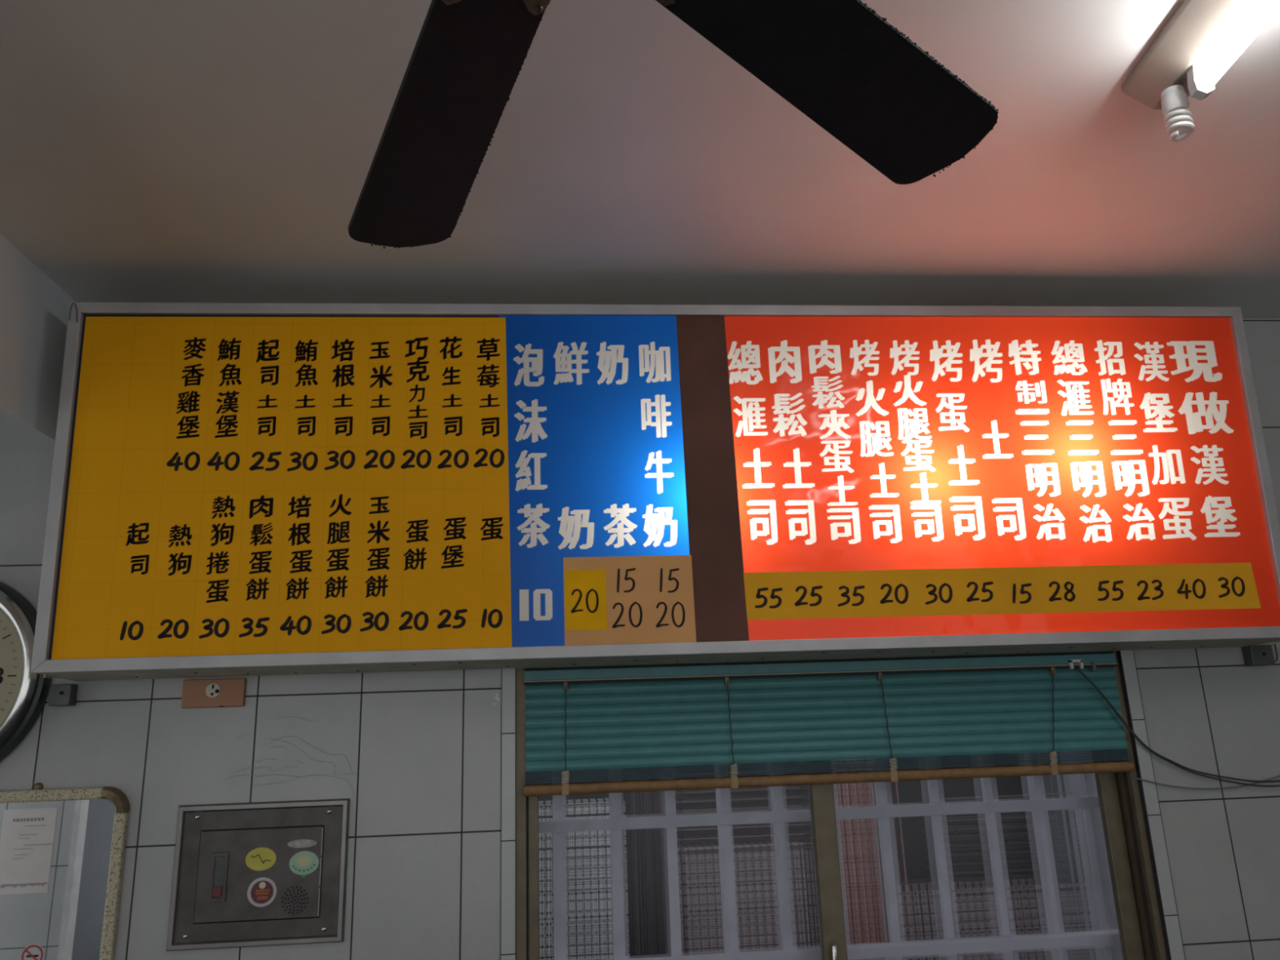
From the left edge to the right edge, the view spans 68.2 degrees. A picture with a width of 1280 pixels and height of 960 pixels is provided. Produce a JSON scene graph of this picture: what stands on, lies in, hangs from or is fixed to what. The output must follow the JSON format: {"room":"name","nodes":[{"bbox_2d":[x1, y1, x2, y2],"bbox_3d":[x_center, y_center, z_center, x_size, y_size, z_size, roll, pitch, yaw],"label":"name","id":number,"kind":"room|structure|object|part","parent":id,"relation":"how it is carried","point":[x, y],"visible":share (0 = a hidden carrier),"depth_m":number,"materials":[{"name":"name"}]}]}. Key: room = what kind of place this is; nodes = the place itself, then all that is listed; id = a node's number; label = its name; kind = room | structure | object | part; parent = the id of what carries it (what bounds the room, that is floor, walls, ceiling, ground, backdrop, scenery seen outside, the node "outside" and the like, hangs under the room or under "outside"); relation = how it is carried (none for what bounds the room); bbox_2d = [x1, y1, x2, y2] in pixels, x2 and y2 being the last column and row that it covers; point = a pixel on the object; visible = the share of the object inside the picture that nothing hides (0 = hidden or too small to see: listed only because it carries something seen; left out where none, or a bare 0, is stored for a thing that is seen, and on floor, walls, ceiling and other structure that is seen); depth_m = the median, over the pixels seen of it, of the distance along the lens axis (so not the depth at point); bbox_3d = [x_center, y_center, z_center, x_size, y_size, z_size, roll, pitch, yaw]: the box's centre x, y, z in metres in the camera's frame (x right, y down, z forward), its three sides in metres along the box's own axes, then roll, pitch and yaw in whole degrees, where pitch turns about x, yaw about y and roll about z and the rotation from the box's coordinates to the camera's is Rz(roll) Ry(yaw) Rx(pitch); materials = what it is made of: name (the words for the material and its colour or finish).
{"room":"breakfast shop","nodes":[
{"label":"breakfast shop","id":0,"kind":"room"},
{"bbox_2d":[0,0,1279,318],"bbox_3d":[0.416,-1.362,-0.364,8.040,0.120,6.620,-1,-15,-5],"label":"ceiling","id":1,"kind":"structure","parent":0,"point":[152,151],"depth_m":1.98,"materials":[{"name":"paint"}]},
{"bbox_2d":[0,233,75,452],"bbox_3d":[-2.473,-0.608,1.075,2.235,0.383,2.750,-1,-15,-5],"label":"ceiling beam","id":2,"kind":"structure","parent":1,"relation":"attached to","point":[34,309],"depth_m":2.26,"materials":[{"name":"paint"}]},
{"bbox_2d":[347,0,998,248],"bbox_3d":[-0.126,-0.722,0.848,1.295,0.442,1.338,-1,-15,-5],"label":"ceiling fan","id":3,"kind":"object","parent":1,"relation":"hanging from","point":[840,63],"visible":1,"depth_m":1.12,"materials":[{"name":"black metal"}]},
{"bbox_3d":[-0.247,-0.427,1.173,0.150,0.052,0.553,5,-17,-25],"label":"blade","id":4,"kind":"part","parent":3,"relation":"part of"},
{"bbox_3d":[0.229,-0.478,1.091,0.553,0.043,0.149,12,-21,-42],"label":"blade","id":5,"kind":"part","parent":3,"relation":"part of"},
{"bbox_2d":[1120,0,1279,141],"bbox_3d":[0.969,-0.844,1.095,0.140,0.154,1.360,-2,-15,0],"label":"lamp","id":6,"kind":"object","parent":1,"relation":"attached to","point":[1202,39],"visible":1,"depth_m":1.61,"materials":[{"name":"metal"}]},
{"bbox_3d":[0.957,-0.677,1.693,0.043,0.044,0.043,-2,-15,0],"label":"bulb","id":7,"kind":"part","parent":6,"relation":"part of","materials":[{"name":"white plastic"}]},
{"bbox_2d":[0,318,1279,959],"bbox_3d":[0.203,0.851,2.392,7.800,2.694,0.121,-1,-15,-5],"label":"wall","id":8,"kind":"structure","parent":0,"point":[416,755],"depth_m":2.31,"materials":[{"name":"tile"}]},
{"bbox_2d":[0,582,51,761],"bbox_3d":[-1.678,0.471,2.243,0.514,0.514,0.064,-1,-15,-5],"label":"wall clock","id":9,"kind":"object","parent":8,"relation":"attached to","point":[24,693],"visible":0.91,"depth_m":2.25,"materials":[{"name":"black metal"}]},
{"bbox_2d":[0,611,22,724],"bbox_3d":[-1.678,0.469,2.235,0.419,0.419,0.008,-1,-15,-5],"label":"clock face","id":10,"kind":"object","parent":9,"relation":"on","point":[11,646],"depth_m":2.25,"materials":[{"name":"white paint"}]},
{"bbox_2d":[48,684,77,706],"bbox_3d":[-1.385,0.516,2.269,0.048,0.050,0.038,-1,-15,-5],"label":"bracket","id":11,"kind":"object","parent":8,"relation":"attached to","point":[60,695],"visible":1,"depth_m":2.26,"materials":[{"name":"metal"}]},
{"bbox_2d":[0,782,130,959],"bbox_3d":[-1.405,1.046,2.130,0.426,0.694,0.023,-1,-15,-5],"label":"bulletin board","id":12,"kind":"object","parent":8,"relation":"attached to","point":[62,851],"visible":1,"depth_m":2.18,"materials":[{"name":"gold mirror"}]},
{"bbox_3d":[-1.416,0.739,2.215,0.308,0.027,0.020,-1,-15,-5],"label":"frame rail","id":13,"kind":"part","parent":12,"relation":"part of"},
{"bbox_3d":[-1.207,1.051,2.147,0.027,0.562,0.020,-1,-15,-5],"label":"frame rail","id":14,"kind":"part","parent":12,"relation":"part of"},
{"bbox_2d":[181,678,246,708],"bbox_3d":[-1.041,0.520,2.309,0.147,0.068,0.015,-1,-15,-5],"label":"wall outlet","id":15,"kind":"object","parent":8,"relation":"attached to","point":[220,692],"visible":1,"depth_m":2.30,"materials":[{"name":"plastic"}]},
{"bbox_2d":[205,683,220,697],"bbox_3d":[-1.041,0.513,2.305,0.036,0.036,0.003,-1,-15,-5],"label":"socket","id":16,"kind":"object","parent":15,"relation":"attached to","point":[212,690],"depth_m":2.30,"materials":[{"name":"beige plastic"}]},
{"bbox_2d":[166,798,350,951],"bbox_3d":[-0.888,0.919,2.211,0.395,0.316,0.018,-1,-15,-5],"label":"control box","id":17,"kind":"object","parent":8,"relation":"attached to","point":[258,873],"visible":1,"depth_m":2.21,"materials":[{"name":"silver metal"}]},
{"bbox_2d":[208,852,229,902],"bbox_3d":[-0.979,0.923,2.197,0.040,0.108,0.003,-1,-15,-5],"label":"switch","id":18,"kind":"object","parent":17,"relation":"attached to","point":[218,862],"depth_m":2.20,"materials":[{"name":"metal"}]},
{"bbox_3d":[-0.889,0.920,2.209,0.278,0.199,0.004,-1,-15,-5],"label":"door","id":19,"kind":"part","parent":17,"relation":"part of","materials":[{"name":"silver metal"}]},
{"bbox_2d":[250,854,271,863],"bbox_3d":[-0.888,0.887,2.215,0.046,0.021,0.002,-1,-15,-5],"label":"print","id":20,"kind":"object","parent":17,"relation":"attached to","point":[255,859],"depth_m":2.22,"materials":[{"name":"black paint"}]},
{"bbox_2d":[255,888,269,899],"bbox_3d":[-0.877,0.962,2.195,0.030,0.022,0.001,-1,-15,-5],"label":"print","id":21,"kind":"object","parent":17,"relation":"attached to","point":[260,894],"depth_m":2.20},
{"bbox_2d":[258,881,266,888],"bbox_3d":[-0.878,0.943,2.200,0.015,0.015,0.001,-1,-15,-5],"label":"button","id":22,"kind":"object","parent":17,"relation":"on","point":[262,885],"depth_m":2.20,"materials":[{"name":"beige plastic"}]},
{"bbox_2d":[292,863,315,878],"bbox_3d":[-0.788,0.916,2.216,0.054,0.031,0.001,-1,-15,-5],"label":"print","id":23,"kind":"object","parent":17,"relation":"attached to","point":[299,870],"depth_m":2.22},
{"bbox_2d":[500,668,515,959],"bbox_3d":[-0.304,1.307,2.177,0.035,1.737,0.034,-1,-15,-5],"label":"trim","id":24,"kind":"structure","parent":8,"relation":"attached to","point":[508,789],"depth_m":2.29,"materials":[{"name":"tile"}]},
{"bbox_2d":[31,302,1279,680],"bbox_3d":[0.126,0.006,2.423,3.017,0.895,0.251,-1,-15,-5],"label":"menu lightbox","id":25,"kind":"object","parent":8,"relation":"attached to","point":[237,489],"visible":1,"depth_m":2.33,"materials":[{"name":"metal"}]},
{"bbox_3d":[-0.823,-0.002,2.255,1.026,0.824,0.001,-1,-12,-5],"label":"yellow panel","id":26,"kind":"part","parent":25,"relation":"part of","materials":[{"name":"yellow plastic"}]},
{"bbox_3d":[-0.107,-0.014,2.319,0.476,0.835,0.001,-1,-12,-5],"label":"blue panel","id":27,"kind":"part","parent":25,"relation":"part of","materials":[{"name":"blue plastic"}]},
{"bbox_3d":[0.920,-0.027,2.409,1.388,0.835,0.001,-1,-12,-5],"label":"red panel","id":28,"kind":"part","parent":25,"relation":"part of","materials":[{"name":"red plastic"}]},
{"bbox_2d":[515,650,1167,959],"bbox_3d":[0.493,0.895,2.408,1.603,0.877,0.112,-1,-15,-5],"label":"window","id":29,"kind":"structure","parent":8,"relation":"in","point":[1047,867],"depth_m":2.38,"materials":[{"name":"brown metal"}]},
{"bbox_3d":[0.095,0.889,2.362,0.696,0.746,0.001,-1,-15,-5],"label":"glass pane","id":30,"kind":"part","parent":29,"relation":"part of","materials":[{"name":"clear glass"}]},
{"bbox_3d":[0.110,0.896,2.361,0.774,0.813,0.026,-1,-15,-5],"label":"sash","id":31,"kind":"part","parent":29,"relation":"part of","materials":[{"name":"brown metal"}]},
{"bbox_2d":[523,650,1279,796],"bbox_3d":[1.051,0.630,2.466,2.693,0.368,0.050,-1,-15,-5],"label":"blind","id":32,"kind":"object","parent":29,"relation":"attached to","point":[612,717],"visible":1,"depth_m":2.42,"materials":[{"name":"plastic"}]},
{"bbox_3d":[-0.185,0.625,2.350,0.008,0.246,0.005,-1,-15,-5],"label":"ladder cord","id":33,"kind":"part","parent":32,"relation":"part of","materials":[{"name":"fabric"}]},
{"bbox_3d":[-0.183,0.728,2.319,0.021,0.031,0.007,-1,-15,-5],"label":"gathered cord","id":34,"kind":"part","parent":32,"relation":"part of","materials":[{"name":"beige fabric"}]},
{"bbox_3d":[0.229,0.620,2.386,0.009,0.246,0.005,-1,-15,-5],"label":"ladder cord","id":35,"kind":"part","parent":32,"relation":"part of","materials":[{"name":"fabric"}]},
{"bbox_3d":[0.234,0.723,2.355,0.021,0.031,0.007,-1,-15,-5],"label":"gathered cord","id":36,"kind":"part","parent":32,"relation":"part of","materials":[{"name":"beige fabric"}]},
{"bbox_3d":[0.496,0.752,2.386,1.570,0.027,0.027,-1,-15,-5],"label":"rail","id":37,"kind":"part","parent":32,"relation":"part of","materials":[{"name":"brown wood"}]},
{"bbox_3d":[0.632,0.615,2.421,0.014,0.246,0.005,-1,-15,-5],"label":"ladder cord","id":38,"kind":"part","parent":32,"relation":"part of","materials":[{"name":"fabric"}]},
{"bbox_3d":[0.641,0.718,2.391,0.021,0.031,0.007,-1,-15,-5],"label":"gathered cord","id":39,"kind":"part","parent":32,"relation":"part of","materials":[{"name":"beige fabric"}]},
{"bbox_3d":[1.075,0.610,2.460,0.038,0.246,0.005,-1,-15,-5],"label":"ladder cord","id":40,"kind":"part","parent":32,"relation":"part of","materials":[{"name":"fabric"}]},
{"bbox_3d":[1.061,0.713,2.428,0.021,0.031,0.007,-1,-15,-5],"label":"gathered cord","id":41,"kind":"part","parent":32,"relation":"part of","materials":[{"name":"beige fabric"}]},
{"bbox_3d":[1.200,0.494,2.500,0.008,0.027,0.012,-1,-15,-5],"label":"tilt stem","id":42,"kind":"part","parent":32,"relation":"part of","materials":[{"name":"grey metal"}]},
{"bbox_3d":[1.775,0.635,2.506,1.245,0.308,0.009,-1,-15,-5],"label":"pull cord","id":43,"kind":"part","parent":32,"relation":"part of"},
{"bbox_3d":[1.775,0.640,2.505,1.244,0.319,0.008,-1,-15,-5],"label":"pull cord","id":44,"kind":"part","parent":32,"relation":"part of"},
{"bbox_3d":[0.859,0.889,2.462,0.731,0.746,0.001,-1,-15,-5],"label":"glass pane","id":45,"kind":"part","parent":29,"relation":"part of","materials":[{"name":"clear glass"}]},
{"bbox_3d":[0.853,0.896,2.459,0.827,0.813,0.026,-1,-15,-5],"label":"sash","id":46,"kind":"part","parent":29,"relation":"part of","materials":[{"name":"brown metal"}]},
{"bbox_2d":[1116,650,1186,959],"bbox_3d":[1.329,1.287,2.319,0.038,1.737,0.034,-1,-15,-5],"label":"trim","id":47,"kind":"structure","parent":8,"relation":"attached to","point":[1171,931],"depth_m":2.42,"materials":[{"name":"tile"}]},
{"bbox_2d":[1133,775,1279,789],"bbox_3d":[1.615,0.733,2.475,0.689,0.136,0.009,-1,-15,-5],"label":"wire","id":48,"kind":"object","parent":8,"relation":"attached to","point":[1277,775],"visible":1,"depth_m":2.44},
{"bbox_2d":[1241,644,1277,666],"bbox_3d":[1.671,0.470,2.539,0.085,0.055,0.038,-1,-15,-5],"label":"bracket","id":49,"kind":"object","parent":8,"relation":"attached to","point":[1254,655],"visible":1,"depth_m":2.53,"materials":[{"name":"metal"}]}
]}

